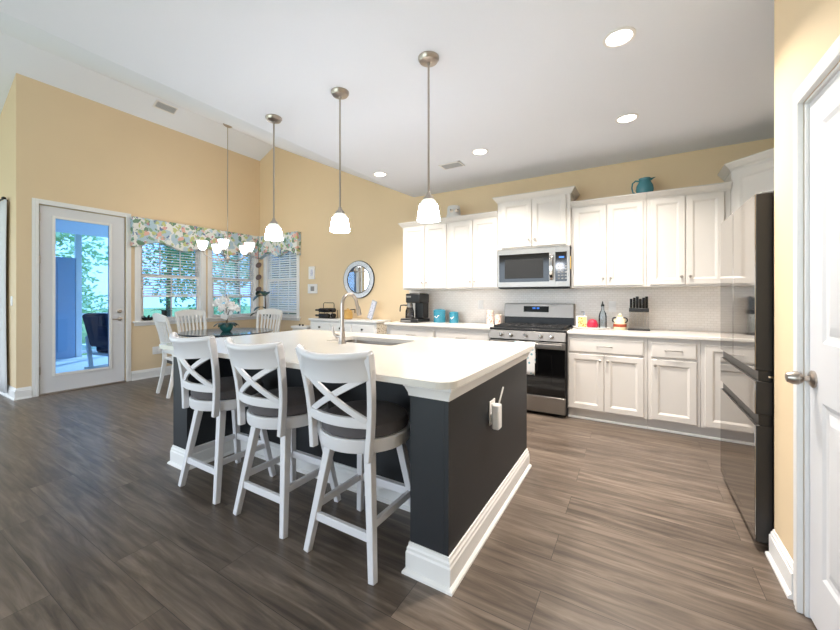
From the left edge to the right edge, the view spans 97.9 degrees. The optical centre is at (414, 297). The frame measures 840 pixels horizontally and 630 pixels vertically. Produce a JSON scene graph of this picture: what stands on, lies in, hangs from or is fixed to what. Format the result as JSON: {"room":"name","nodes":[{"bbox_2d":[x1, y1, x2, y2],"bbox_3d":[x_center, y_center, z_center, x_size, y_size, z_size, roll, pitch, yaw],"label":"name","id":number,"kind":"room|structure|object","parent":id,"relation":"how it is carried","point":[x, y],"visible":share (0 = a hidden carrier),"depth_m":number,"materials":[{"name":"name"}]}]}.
{"room":"kitchen","nodes":[
{"label":"kitchen","id":0,"kind":"room"},
{"bbox_2d":[0,82,12,386],"bbox_3d":[-6.284,-0.723,5.412,3.042,3.982,0.120,0,0,31],"label":"wall","id":1,"kind":"structure","parent":0,"point":[6,116],"depth_m":4.68,"materials":[{"name":"beige paint"}]},
{"bbox_2d":[0,197,7,392],"bbox_3d":[-6.041,-0.033,5.158,2.121,2.482,0.071,0,0,31],"label":"sheer curtain","id":2,"kind":"object","parent":1,"relation":"hanging from","point":[3,204],"visible":1,"depth_m":4.63,"materials":[{"name":"fabric"}]},
{"bbox_2d":[0,385,31,400],"bbox_3d":[-6.181,1.197,5.342,3.090,0.142,0.161,0,0,31],"label":"baseboard","id":3,"kind":"structure","parent":1,"relation":"attached to","point":[12,393],"depth_m":4.56,"materials":[{"name":"white"}]},
{"bbox_2d":[56,257,74,358],"bbox_3d":[-7.825,-0.102,7.338,0.110,2.820,1.540,0,0,31],"label":"wall","id":4,"kind":"structure","parent":0,"point":[65,266],"depth_m":7.83,"materials":[{"name":"blue paint"}]},
{"bbox_2d":[13,73,259,387],"bbox_3d":[-4.076,-0.760,6.005,0.120,4.056,3.421,0,0,31],"label":"wall","id":5,"kind":"structure","parent":0,"point":[70,148],"depth_m":5.37,"materials":[{"name":"beige paint"}]},
{"bbox_2d":[32,198,130,396],"bbox_3d":[-4.558,0.004,5.077,0.018,2.527,1.064,0,0,31],"label":"door frame","id":6,"kind":"structure","parent":5,"relation":"in","point":[35,201],"depth_m":4.67,"materials":[{"name":"white wood"}]},
{"bbox_2d":[39,205,125,395],"bbox_3d":[-4.596,0.042,5.096,0.174,2.453,0.938,0,0,31],"label":"door","id":7,"kind":"structure","parent":5,"relation":"in","point":[50,382],"depth_m":4.95,"materials":[{"name":"white"}]},
{"bbox_2d":[131,365,171,380],"bbox_3d":[-3.702,1.197,6.480,0.028,0.142,2.216,0,0,31],"label":"baseboard","id":8,"kind":"structure","parent":5,"relation":"attached to","point":[153,372],"depth_m":5.72,"materials":[{"name":"white"}]},
{"bbox_2d":[152,346,161,353],"bbox_3d":[-4.101,0.848,5.841,0.008,0.120,0.140,0,0,31],"label":"wall outlet","id":9,"kind":"object","parent":5,"relation":"attached to","point":[155,350],"visible":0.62,"depth_m":5.83,"materials":[{"name":"white plastic"}]},
{"bbox_2d":[133,243,207,325],"bbox_3d":[-4.018,-0.369,6.057,0.165,1.625,1.125,0,0,31],"label":"window","id":10,"kind":"structure","parent":5,"relation":"in","point":[139,301],"depth_m":6.02,"materials":[{"name":"white wood"}]},
{"bbox_2d":[151,308,174,315],"bbox_3d":[-4.064,0.276,5.921,0.335,0.185,0.241,0,0,-1],"label":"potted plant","id":11,"kind":"object","parent":10,"relation":"on","point":[164,312],"visible":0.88,"depth_m":5.91,"materials":[{"name":"green plant"}]},
{"bbox_2d":[141,243,199,296],"bbox_3d":[-4.011,-0.550,6.053,0.054,1.096,0.893,0,0,31],"label":"window blind","id":12,"kind":"object","parent":10,"relation":"attached to","point":[167,294],"visible":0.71,"depth_m":6.02,"materials":[{"name":"white plastic"}]},
{"bbox_2d":[130,216,262,259],"bbox_3d":[-3.671,-0.987,6.451,0.105,0.450,2.229,0,0,31],"label":"window valance","id":13,"kind":"object","parent":5,"relation":"attached to","point":[143,231],"visible":0.85,"depth_m":6.05,"materials":[{"name":"fabric"}]},
{"bbox_2d":[207,249,260,321],"bbox_3d":[-3.456,-0.369,6.985,0.165,1.625,1.075,0,0,31],"label":"window","id":14,"kind":"structure","parent":5,"relation":"in","point":[253,304],"depth_m":7.03,"materials":[{"name":"white wood"}]},
{"bbox_2d":[212,252,253,296],"bbox_3d":[-3.449,-0.550,6.981,0.054,1.096,0.843,0,0,31],"label":"window blind","id":15,"kind":"object","parent":14,"relation":"attached to","point":[233,283],"visible":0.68,"depth_m":6.97,"materials":[{"name":"white plastic"}]},
{"bbox_2d":[0,11,409,237],"bbox_3d":[-5.119,-2.180,3.776,6.930,1.782,8.553,0,0,31],"label":"ceiling","id":16,"kind":"structure","parent":0,"point":[27,50],"depth_m":4.72,"materials":[{"name":"white paint"}]},
{"bbox_2d":[152,100,177,114],"bbox_3d":[-3.826,-2.920,5.628,0.139,0.067,0.300,0,0,31],"label":"ceiling vent","id":17,"kind":"object","parent":16,"relation":"attached to","point":[168,106],"visible":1,"depth_m":5.62,"materials":[{"name":"white plastic"}]},
{"bbox_2d":[197,123,254,262],"bbox_3d":[-2.821,-1.564,5.520,0.758,2.104,0.771,0,0,31],"label":"chandelier","id":18,"kind":"object","parent":16,"relation":"hanging from","point":[222,244],"visible":0.99,"depth_m":5.48,"materials":[{"name":"white glass"}]},
{"bbox_2d":[0,0,773,196],"bbox_3d":[-0.276,-1.561,0.842,4.395,0.100,8.553,0,0,31],"label":"ceiling","id":19,"kind":"structure","parent":0,"point":[535,85],"depth_m":2.46,"materials":[{"name":"white paint"}]},
{"bbox_2d":[265,114,282,240],"bbox_3d":[-1.181,-0.997,3.078,0.142,1.027,0.142,0,0,31],"label":"pendant light","id":20,"kind":"object","parent":19,"relation":"hanging from","point":[273,232],"visible":1,"depth_m":3.06,"materials":[{"name":"white glass"}]},
{"bbox_2d":[330,87,349,232],"bbox_3d":[-0.545,-0.997,2.693,0.142,1.027,0.142,0,0,31],"label":"pendant light","id":21,"kind":"object","parent":19,"relation":"hanging from","point":[339,223],"visible":1,"depth_m":2.67,"materials":[{"name":"white glass"}]},
{"bbox_2d":[373,172,386,176],"bbox_3d":[-0.418,-1.506,4.486,0.170,0.008,0.170,0,0,31],"label":"recessed light","id":22,"kind":"object","parent":19,"relation":"in","point":[378,174],"visible":1,"depth_m":4.49,"materials":[{"name":"white plastic"}]},
{"bbox_2d":[417,51,439,222],"bbox_3d":[0.092,-0.997,2.306,0.142,1.027,0.142,0,0,31],"label":"pendant light","id":23,"kind":"object","parent":19,"relation":"hanging from","point":[428,212],"visible":1,"depth_m":2.28,"materials":[{"name":"white glass"}]},
{"bbox_2d":[438,161,464,169],"bbox_3d":[0.430,-1.506,4.183,0.260,0.009,0.160,0,0,31],"label":"ceiling vent","id":24,"kind":"object","parent":19,"relation":"in","point":[457,163],"visible":1,"depth_m":4.18,"materials":[{"name":"white plastic"}]},
{"bbox_2d":[472,148,487,154],"bbox_3d":[0.684,-1.506,3.793,0.170,0.008,0.170,0,0,31],"label":"recessed light","id":25,"kind":"object","parent":19,"relation":"in","point":[480,151],"visible":1,"depth_m":3.78,"materials":[{"name":"white plastic"}]},
{"bbox_2d":[603,26,635,47],"bbox_3d":[1.191,-1.506,2.123,0.170,0.008,0.170,0,0,31],"label":"recessed light","id":26,"kind":"object","parent":19,"relation":"in","point":[621,36],"visible":1,"depth_m":2.12,"materials":[{"name":"white plastic"}]},
{"bbox_2d":[615,113,638,122],"bbox_3d":[1.796,-1.506,3.083,0.170,0.008,0.170,0,0,31],"label":"recessed light","id":27,"kind":"object","parent":19,"relation":"in","point":[629,117],"visible":1,"depth_m":3.08,"materials":[{"name":"white plastic"}]},
{"bbox_2d":[0,375,816,629],"bbox_3d":[-3.266,1.318,2.642,11.075,0.100,8.333,0,0,31],"label":"floor","id":28,"kind":"structure","parent":0,"point":[609,526],"depth_m":1.88,"materials":[{"name":"brown wood"}]},
{"bbox_2d":[152,313,172,398],"bbox_3d":[-3.099,0.737,4.861,0.480,1.068,0.579,0,0,39],"label":"dining chair","id":29,"kind":"object","parent":28,"relation":"on","point":[159,319],"visible":0.56,"depth_m":4.68,"materials":[{"name":"white wood"}]},
{"bbox_2d":[174,309,206,337],"bbox_3d":[-3.493,0.737,5.908,0.579,1.068,0.480,0,0,33],"label":"dining chair","id":30,"kind":"object","parent":28,"relation":"on","point":[188,312],"visible":0.45,"depth_m":6.02,"materials":[{"name":"white wood"}]},
{"bbox_2d":[169,332,275,504],"bbox_3d":[-1.311,0.751,2.477,0.464,1.041,0.577,0,0,31],"label":"bar stool","id":31,"kind":"object","parent":28,"relation":"on","point":[217,395],"visible":0.91,"depth_m":2.32,"materials":[{"name":"white wood"}]},
{"bbox_2d":[191,376,263,400],"bbox_3d":[-1.282,0.615,2.525,0.448,0.082,0.448,0,0,31],"label":"cushion","id":32,"kind":"object","parent":31,"relation":"on","point":[226,391],"depth_m":2.33,"materials":[{"name":"black fabric"}]},
{"bbox_2d":[177,328,272,337],"bbox_3d":[-2.805,0.889,5.500,1.280,0.752,1.280,0,0,31],"label":"dining table","id":33,"kind":"object","parent":28,"relation":"on","point":[217,333],"visible":0.36,"depth_m":5.30,"materials":[{"name":"grey"}]},
{"bbox_2d":[212,294,240,331],"bbox_3d":[-2.812,0.233,5.471,0.348,0.560,0.376,0,0,-40],"label":"potted orchid","id":34,"kind":"object","parent":33,"relation":"on","point":[225,327],"visible":1,"depth_m":5.44,"materials":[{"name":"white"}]},
{"bbox_2d":[250,291,270,327],"bbox_3d":[-2.831,0.574,6.867,0.408,1.388,0.486,0,0,-31],"label":"plant","id":35,"kind":"object","parent":28,"relation":"on","point":[264,293],"visible":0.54,"depth_m":6.87,"materials":[{"name":"green plant"}]},
{"bbox_2d":[256,308,282,332],"bbox_3d":[-2.614,0.737,6.313,0.480,1.068,0.579,0,0,8],"label":"dining chair","id":36,"kind":"object","parent":28,"relation":"on","point":[270,311],"visible":0.48,"depth_m":6.53,"materials":[{"name":"white wood"}]},
{"bbox_2d":[225,337,340,538],"bbox_3d":[-0.785,0.751,2.158,0.464,1.041,0.577,0,0,31],"label":"bar stool","id":37,"kind":"object","parent":28,"relation":"on","point":[283,409],"visible":0.92,"depth_m":2.00,"materials":[{"name":"white wood"}]},
{"bbox_2d":[248,387,325,416],"bbox_3d":[-0.756,0.615,2.206,0.448,0.082,0.448,0,0,31],"label":"cushion","id":38,"kind":"object","parent":37,"relation":"on","point":[295,405],"depth_m":2.03,"materials":[{"name":"grey fabric"}]},
{"bbox_2d":[291,324,309,330],"bbox_3d":[-1.924,0.872,6.492,0.420,0.792,0.310,0,0,31],"label":"hamper","id":39,"kind":"object","parent":28,"relation":"on","point":[296,327],"visible":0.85,"depth_m":6.39,"materials":[{"name":"white"}]},
{"bbox_2d":[167,350,531,596],"bbox_3d":[-0.499,0.825,2.761,2.385,0.886,1.395,0,0,31],"label":"kitchen island","id":40,"kind":"object","parent":28,"relation":"on","point":[465,472],"visible":0.47,"depth_m":1.91,"materials":[{"name":"black wood"}]},
{"bbox_2d":[159,329,533,389],"bbox_3d":[-0.514,0.365,2.726,2.435,0.030,1.470,0,0,31],"label":"island countertop","id":41,"kind":"structure","parent":40,"relation":"on","point":[424,362],"depth_m":2.35,"materials":[{"name":"white stone"}]},
{"bbox_2d":[331,293,360,343],"bbox_3d":[-0.505,0.157,2.796,0.234,0.385,0.104,0,0,-26],"label":"gooseneck faucet","id":42,"kind":"object","parent":41,"relation":"on","point":[341,336],"visible":1,"depth_m":2.75,"materials":[{"name":"silver metal"}]},
{"bbox_2d":[346,340,402,345],"bbox_3d":[-0.352,0.475,2.950,0.720,0.186,0.420,0,0,31],"label":"undermount sink","id":43,"kind":"object","parent":41,"relation":"in","point":[351,341],"visible":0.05,"depth_m":3.17,"materials":[{"name":"silver metal"}]},
{"bbox_2d":[489,398,494,425],"bbox_3d":[0.441,0.645,2.060,0.008,0.135,0.090,0,0,31],"label":"outlet plate","id":44,"kind":"object","parent":40,"relation":"attached to","point":[492,401],"visible":0.66,"depth_m":2.03,"materials":[{"name":"white plastic"}]},
{"bbox_2d":[491,387,503,429],"bbox_3d":[0.462,0.614,2.035,0.055,0.217,0.110,0,0,31],"label":"plug","id":45,"kind":"object","parent":40,"relation":"attached to","point":[496,415],"visible":1,"depth_m":1.99,"materials":[{"name":"white plastic"}]},
{"bbox_2d":[308,318,390,333],"bbox_3d":[-1.078,0.812,5.934,1.425,0.912,0.399,0,0,31],"label":"sideboard","id":46,"kind":"object","parent":28,"relation":"on","point":[375,326],"visible":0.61,"depth_m":5.69,"materials":[{"name":"white wood"}]},
{"bbox_2d":[319,302,337,318],"bbox_3d":[-1.439,0.223,6.134,0.340,0.265,0.130,0,0,31],"label":"wine rack","id":47,"kind":"object","parent":46,"relation":"on","point":[324,302],"visible":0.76,"depth_m":6.10,"materials":[{"name":"black metal"}]},
{"bbox_2d":[315,313,329,317],"bbox_3d":[-1.542,0.310,6.144,0.306,0.075,0.074,0,0,31],"label":"wine bottle","id":48,"kind":"object","parent":47,"relation":"in","point":[321,315],"visible":1,"depth_m":6.09,"materials":[{"name":"black"}]},
{"bbox_2d":[315,308,329,312],"bbox_3d":[-1.542,0.220,6.144,0.306,0.075,0.074,0,0,31],"label":"wine bottle","id":49,"kind":"object","parent":47,"relation":"in","point":[326,310],"visible":1,"depth_m":6.09,"materials":[{"name":"black"}]},
{"bbox_2d":[344,308,354,318],"bbox_3d":[-1.058,0.267,5.887,0.164,0.178,0.220,0,0,-29],"label":"jar","id":50,"kind":"object","parent":46,"relation":"on","point":[348,314],"visible":0.86,"depth_m":5.84,"materials":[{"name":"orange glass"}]},
{"bbox_2d":[367,300,376,319],"bbox_3d":[-0.656,0.199,5.720,0.186,0.316,0.057,0,0,43],"label":"frame","id":51,"kind":"object","parent":46,"relation":"on","point":[374,303],"visible":1,"depth_m":5.71,"materials":[{"name":"silver metal"}]},
{"bbox_2d":[295,344,409,584],"bbox_3d":[-0.281,0.751,1.852,0.464,1.041,0.577,0,0,31],"label":"bar stool","id":52,"kind":"object","parent":28,"relation":"on","point":[371,426],"visible":0.99,"depth_m":1.71,"materials":[{"name":"white wood"}]},
{"bbox_2d":[321,400,408,438],"bbox_3d":[-0.251,0.615,1.901,0.448,0.082,0.448,0,0,31],"label":"cushion","id":53,"kind":"object","parent":52,"relation":"on","point":[392,422],"depth_m":1.75,"materials":[{"name":"grey fabric"}]},
{"bbox_2d":[387,325,434,337],"bbox_3d":[0.084,0.826,5.095,0.762,0.884,0.646,0,0,31],"label":"base cabinet","id":54,"kind":"object","parent":28,"relation":"on","point":[391,329],"visible":0.17,"depth_m":4.84,"materials":[{"name":"white wood"}]},
{"bbox_2d":[384,321,494,329],"bbox_3d":[0.396,0.367,4.915,1.513,0.030,0.631,0,0,31],"label":"countertop","id":55,"kind":"structure","parent":54,"relation":"on","point":[463,325],"depth_m":4.70,"materials":[{"name":"white stone"}]},
{"bbox_2d":[399,293,429,322],"bbox_3d":[0.001,0.146,5.188,0.327,0.412,0.345,0,0,31],"label":"coffee maker","id":56,"kind":"object","parent":55,"relation":"on","point":[421,300],"visible":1,"depth_m":5.12,"materials":[{"name":"black plastic"}]},
{"bbox_2d":[433,309,445,322],"bbox_3d":[0.356,0.260,5.113,0.173,0.185,0.178,0,0,31],"label":"canister","id":57,"kind":"object","parent":55,"relation":"on","point":[439,314],"visible":0.99,"depth_m":5.04,"materials":[{"name":"teal"}]},
{"bbox_2d":[449,311,458,322],"bbox_3d":[0.545,0.275,5.010,0.126,0.155,0.132,0,0,31],"label":"canister","id":58,"kind":"object","parent":55,"relation":"on","point":[453,316],"visible":1,"depth_m":4.96,"materials":[{"name":"teal"}]},
{"bbox_2d":[486,310,493,324],"bbox_3d":[0.980,0.260,4.703,0.096,0.185,0.096,0,0,31],"label":"tin","id":59,"kind":"object","parent":55,"relation":"on","point":[490,313],"visible":1,"depth_m":4.66,"materials":[{"name":"beige"}]},
{"bbox_2d":[495,314,501,324],"bbox_3d":[1.079,0.287,4.678,0.087,0.130,0.087,0,0,31],"label":"tin","id":60,"kind":"object","parent":55,"relation":"on","point":[498,317],"visible":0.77,"depth_m":4.64,"materials":[{"name":"beige"}]},
{"bbox_2d":[435,327,489,340],"bbox_3d":[0.724,0.826,4.707,0.731,0.884,0.646,0,0,31],"label":"base cabinet","id":61,"kind":"object","parent":28,"relation":"on","point":[452,333],"visible":0.19,"depth_m":4.46,"materials":[{"name":"white wood"}]},
{"bbox_2d":[489,303,574,415],"bbox_3d":[1.374,0.673,4.260,0.826,1.190,0.731,0,0,31],"label":"gas range","id":62,"kind":"object","parent":28,"relation":"on","point":[547,325],"visible":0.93,"depth_m":3.94,"materials":[{"name":"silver metal"}]},
{"bbox_2d":[514,341,535,374],"bbox_3d":[1.195,0.657,3.949,0.221,0.342,0.044,0,0,31],"label":"dish towel","id":63,"kind":"object","parent":62,"relation":"hanging from","point":[531,360],"visible":0.4,"depth_m":3.90,"materials":[{"name":"fabric"}]},
{"bbox_2d":[490,326,573,332],"bbox_3d":[1.375,0.359,4.261,0.826,0.026,0.573,0,0,31],"label":"cooktop","id":64,"kind":"object","parent":62,"relation":"in","point":[503,329],"depth_m":4.03,"materials":[{"name":"black metal"}]},
{"bbox_2d":[568,334,647,428],"bbox_3d":[2.061,0.826,3.897,0.710,0.884,0.646,0,0,31],"label":"base cabinet","id":65,"kind":"object","parent":28,"relation":"on","point":[608,375],"visible":0.97,"depth_m":3.65,"materials":[{"name":"white wood"}]},
{"bbox_2d":[567,328,720,340],"bbox_3d":[2.609,0.367,3.574,1.987,0.030,0.631,0,0,31],"label":"countertop","id":66,"kind":"structure","parent":65,"relation":"on","point":[670,334],"depth_m":3.54,"materials":[{"name":"white stone"}]},
{"bbox_2d":[573,326,610,329],"bbox_3d":[1.973,0.341,4.066,0.390,0.022,0.216,0,0,31],"label":"serving tray","id":67,"kind":"object","parent":66,"relation":"on","point":[598,328],"visible":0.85,"depth_m":3.99,"materials":[{"name":"white plastic"}]},
{"bbox_2d":[576,316,586,326],"bbox_3d":[1.886,0.280,4.118,0.110,0.135,0.062,0,0,25],"label":"box","id":68,"kind":"object","parent":67,"relation":"on","point":[581,321],"visible":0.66,"depth_m":4.09,"materials":[{"name":"yellow plastic"}]},
{"bbox_2d":[587,319,597,327],"bbox_3d":[1.971,0.294,4.038,0.116,0.106,0.116,0,0,31],"label":"trinket","id":69,"kind":"object","parent":67,"relation":"on","point":[593,323],"visible":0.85,"depth_m":4.00,"materials":[{"name":"red"}]},
{"bbox_2d":[599,301,606,327],"bbox_3d":[2.073,0.197,4.017,0.080,0.302,0.080,0,0,31],"label":"oil bottle","id":70,"kind":"object","parent":67,"relation":"on","point":[602,304],"visible":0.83,"depth_m":4.03,"materials":[{"name":"clear glass"}]},
{"bbox_2d":[612,314,627,329],"bbox_3d":[2.232,0.265,3.962,0.154,0.174,0.132,0,0,31],"label":"ceramic jar","id":71,"kind":"object","parent":66,"relation":"on","point":[620,322],"visible":0.98,"depth_m":3.92,"materials":[{"name":"beige"}]},
{"bbox_2d":[628,308,649,330],"bbox_3d":[2.389,0.234,3.884,0.200,0.235,0.120,0,0,31],"label":"knife block","id":72,"kind":"object","parent":66,"relation":"on","point":[630,309],"visible":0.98,"depth_m":3.84,"materials":[{"name":"black"}]},
{"bbox_2d":[645,296,647,325],"bbox_3d":[2.457,0.147,3.861,0.025,0.309,0.028,0,0,31],"label":"kitchen knife","id":73,"kind":"object","parent":72,"relation":"in","point":[646,297],"visible":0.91,"depth_m":3.85,"materials":[{"name":"black"}]},
{"bbox_2d":[647,338,699,436],"bbox_3d":[2.537,0.826,3.609,0.398,0.884,0.646,0,0,31],"label":"base cabinet","id":74,"kind":"object","parent":28,"relation":"on","point":[673,364],"visible":0.87,"depth_m":3.37,"materials":[{"name":"white wood"}]},
{"bbox_2d":[700,340,722,440],"bbox_3d":[3.091,0.826,3.293,0.873,0.884,0.611,0,0,31],"label":"base cabinet","id":75,"kind":"object","parent":28,"relation":"on","point":[711,353],"visible":0.27,"depth_m":3.23,"materials":[{"name":"white wood"}]},
{"bbox_2d":[721,191,773,543],"bbox_3d":[2.275,0.369,1.992,0.804,1.797,0.870,0,0,31],"label":"refrigerator","id":76,"kind":"object","parent":28,"relation":"on","point":[747,235],"visible":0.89,"depth_m":1.93,"materials":[{"name":"black metal"}]},
{"bbox_2d":[260,138,773,332],"bbox_3d":[0.276,-0.852,5.437,8.153,4.239,0.120,0,0,31],"label":"wall","id":77,"kind":"structure","parent":0,"point":[306,190],"depth_m":5.95,"materials":[{"name":"beige paint"}]},
{"bbox_2d":[259,231,300,257],"bbox_3d":[-2.600,-0.997,7.046,1.101,0.430,0.105,0,0,31],"label":"window valance","id":78,"kind":"object","parent":77,"relation":"attached to","point":[291,241],"visible":0.8,"depth_m":6.93,"materials":[{"name":"fabric"}]},
{"bbox_2d":[256,245,260,297],"bbox_3d":[-3.086,-0.507,7.255,0.118,1.050,0.060,0,0,11],"label":"hanging ornament","id":79,"kind":"object","parent":78,"relation":"hanging from","point":[258,277],"visible":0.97,"depth_m":7.25,"materials":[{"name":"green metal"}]},
{"bbox_2d":[263,251,300,320],"bbox_3d":[-2.561,-0.369,7.130,1.090,1.625,0.165,0,0,31],"label":"window","id":80,"kind":"structure","parent":77,"relation":"in","point":[285,316],"depth_m":7.13,"materials":[{"name":"white wood"}]},
{"bbox_2d":[267,252,295,312],"bbox_3d":[-2.565,-0.398,7.123,0.858,1.401,0.054,0,0,31],"label":"window blind","id":81,"kind":"object","parent":80,"relation":"attached to","point":[273,291],"visible":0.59,"depth_m":7.11,"materials":[{"name":"white plastic"}]},
{"bbox_2d":[309,266,314,278],"bbox_3d":[-1.859,-0.442,6.647,0.150,0.230,0.020,0,0,31],"label":"picture","id":82,"kind":"object","parent":77,"relation":"attached to","point":[311,268],"visible":1,"depth_m":6.63,"materials":[{"name":"white plastic"}]},
{"bbox_2d":[308,284,317,292],"bbox_3d":[-1.842,-0.152,6.637,0.230,0.170,0.020,0,0,31],"label":"picture","id":83,"kind":"object","parent":77,"relation":"attached to","point":[312,288],"visible":1,"depth_m":6.62,"materials":[{"name":"white plastic"}]},
{"bbox_2d":[343,261,374,297],"bbox_3d":[-0.921,-0.292,6.073,0.656,0.626,0.030,0,0,31],"label":"oval mirror","id":84,"kind":"object","parent":77,"relation":"attached to","point":[359,278],"visible":0.98,"depth_m":6.06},
{"bbox_2d":[348,266,368,292],"bbox_3d":[-0.921,-0.292,6.073,0.470,0.449,0.013,0,0,31],"label":"mirror glass","id":85,"kind":"object","parent":84,"relation":"attached to","point":[358,276],"depth_m":6.07,"materials":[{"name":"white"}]},
{"bbox_2d":[398,217,453,289],"bbox_3d":[0.198,-0.581,5.189,0.776,0.953,0.368,0,0,31],"label":"upper cabinet","id":86,"kind":"object","parent":77,"relation":"attached to","point":[425,245],"visible":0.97,"depth_m":5.03,"materials":[{"name":"white wood"}]},
{"bbox_2d":[447,211,498,289],"bbox_3d":[0.821,-0.581,4.811,0.678,0.953,0.368,0,0,31],"label":"upper cabinet","id":87,"kind":"object","parent":77,"relation":"attached to","point":[473,238],"visible":0.94,"depth_m":4.67,"materials":[{"name":"white wood"}]},
{"bbox_2d":[446,205,460,216],"bbox_3d":[0.531,-1.128,4.928,0.200,0.192,0.220,0,0,31],"label":"jar","id":88,"kind":"object","parent":87,"relation":"on","point":[452,210],"visible":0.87,"depth_m":4.85,"materials":[{"name":"white"}]},
{"bbox_2d":[492,186,579,250],"bbox_3d":[1.460,-0.895,4.403,0.932,0.643,0.403,0,0,31],"label":"upper cabinet","id":89,"kind":"object","parent":77,"relation":"attached to","point":[536,219],"visible":0.94,"depth_m":4.23,"materials":[{"name":"white wood"}]},
{"bbox_2d":[497,246,570,288],"bbox_3d":[1.454,-0.334,4.394,0.823,0.472,0.420,0,0,31],"label":"microwave oven","id":90,"kind":"object","parent":89,"relation":"attached to","point":[546,267],"visible":0.97,"depth_m":4.24,"materials":[{"name":"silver metal"}]},
{"bbox_2d":[409,287,720,331],"bbox_3d":[1.777,0.123,4.453,4.323,0.455,0.008,0,0,31],"label":"backsplash","id":91,"kind":"structure","parent":77,"relation":"attached to","point":[670,308],"depth_m":4.17,"materials":[{"name":"tile"}]},
{"bbox_2d":[571,192,646,287],"bbox_3d":[2.131,-0.581,4.017,0.710,0.953,0.368,0,0,31],"label":"upper cabinet","id":92,"kind":"object","parent":77,"relation":"attached to","point":[609,234],"visible":1,"depth_m":3.88,"materials":[{"name":"white wood"}]},
{"bbox_2d":[631,177,654,193],"bbox_3d":[2.413,-1.142,3.839,0.164,0.220,0.182,0,0,-35],"label":"pitcher","id":93,"kind":"object","parent":92,"relation":"on","point":[645,184],"visible":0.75,"depth_m":3.78,"materials":[{"name":"teal"}]},
{"bbox_2d":[609,301,615,311],"bbox_3d":[2.255,0.108,4.154,0.075,0.120,0.008,0,0,31],"label":"wall outlet","id":94,"kind":"object","parent":77,"relation":"attached to","point":[612,304],"visible":1,"depth_m":4.15,"materials":[{"name":"white plastic"}]},
{"bbox_2d":[646,181,731,287],"bbox_3d":[2.717,-0.581,3.662,0.655,0.953,0.368,0,0,31],"label":"upper cabinet","id":95,"kind":"object","parent":77,"relation":"attached to","point":[684,223],"visible":0.92,"depth_m":3.53,"materials":[{"name":"white wood"}]},
{"bbox_2d":[774,0,839,559],"bbox_3d":[0.528,-0.121,-1.010,0.800,2.779,6.020,0,0,31],"label":"wall","id":96,"kind":"structure","parent":0,"point":[804,30],"depth_m":1.63,"materials":[{"name":"beige paint"}]},
{"bbox_2d":[765,529,792,599],"bbox_3d":[1.681,1.197,1.658,0.063,0.142,0.318,0,0,31],"label":"baseboard","id":97,"kind":"structure","parent":96,"relation":"attached to","point":[778,557],"depth_m":1.64,"materials":[{"name":"white wood"}]},
{"bbox_2d":[793,35,839,617],"bbox_3d":[1.400,0.210,1.105,0.141,2.115,0.910,0,0,31],"label":"door frame","id":98,"kind":"structure","parent":96,"relation":"in","point":[801,109],"depth_m":1.46,"materials":[{"name":"white wood"}]},
{"bbox_2d":[785,70,839,629],"bbox_3d":[1.346,0.246,1.137,0.114,2.019,0.743,0,0,31],"label":"door","id":99,"kind":"structure","parent":98,"relation":"attached to","point":[823,378],"depth_m":1.32,"materials":[{"name":"white wood"}]},
{"bbox_3d":[3.081,-0.121,2.315,0.120,2.779,2.313,0,0,31],"label":"wall","id":100,"kind":"structure","parent":0,"visible":0},
{"bbox_2d":[718,148,773,213],"bbox_3d":[3.160,-0.668,3.210,0.668,1.128,0.681,0,0,31],"label":"upper cabinet","id":101,"kind":"object","parent":100,"relation":"attached to","point":[751,175],"visible":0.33,"depth_m":3.22,"materials":[{"name":"white wood"}]},
{"label":"outside","id":102,"kind":"structure","parent":0,"visible":0},
{"bbox_2d":[82,306,249,354],"bbox_3d":[-1.231,1.593,12.439,105.000,0.050,100.000,0,0,31],"label":"lawn","id":103,"kind":"structure","parent":102,"point":[147,311],"depth_m":39.80,"materials":[{"name":"plant"}]},
{"bbox_2d":[56,232,107,331],"bbox_3d":[-12.152,-1.661,11.981,3.394,6.467,3.604,0,0,40],"label":"tree","id":104,"kind":"object","parent":103,"relation":"on","point":[86,304],"visible":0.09,"depth_m":12.06,"materials":[{"name":"green plant"}]},
{"bbox_2d":[105,243,217,316],"bbox_3d":[-12.556,-1.702,18.746,4.627,6.548,4.343,0,0,28],"label":"tree","id":105,"kind":"object","parent":103,"relation":"on","point":[167,299],"visible":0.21,"depth_m":18.43,"materials":[{"name":"green plant"}]},
{"bbox_2d":[213,254,248,314],"bbox_3d":[-7.967,-2.080,16.471,3.096,7.305,3.686,0,0,24],"label":"tree","id":106,"kind":"object","parent":103,"relation":"on","point":[236,300],"visible":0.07,"depth_m":16.17,"materials":[{"name":"green plant"}]},
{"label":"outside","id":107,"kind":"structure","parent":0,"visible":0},
{"bbox_2d":[56,355,107,372],"bbox_3d":[-5.948,1.438,6.845,3.932,0.260,2.658,0,0,31],"label":"ground porch","id":108,"kind":"structure","parent":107,"point":[73,363],"depth_m":7.31,"materials":[{"name":"grey concrete"}]},
{"bbox_2d":[74,234,81,356],"bbox_3d":[-7.399,-0.102,8.050,0.100,2.820,0.100,0,0,31],"label":"porch post","id":109,"kind":"object","parent":108,"relation":"on","point":[77,238],"visible":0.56,"depth_m":8.02,"materials":[{"name":"white"}]},
{"bbox_2d":[82,313,107,368],"bbox_3d":[-5.462,0.796,6.792,0.780,1.028,0.918,0,0,19],"label":"porch chair","id":110,"kind":"object","parent":108,"relation":"on","point":[96,324],"visible":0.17,"depth_m":6.44,"materials":[{"name":"blue"}]},
{"bbox_2d":[82,313,107,347],"bbox_3d":[-5.569,0.588,6.483,0.580,0.611,0.263,0,0,19],"label":"cushion","id":111,"kind":"object","parent":110,"relation":"on","point":[96,324],"depth_m":6.40,"materials":[{"name":"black fabric"}]},
{"bbox_2d":[96,347,107,352],"bbox_3d":[-5.444,0.928,6.842,0.600,0.160,0.580,0,0,19],"label":"seat cushion","id":112,"kind":"object","parent":110,"relation":"on","point":[99,349],"depth_m":6.62,"materials":[{"name":"black fabric"}]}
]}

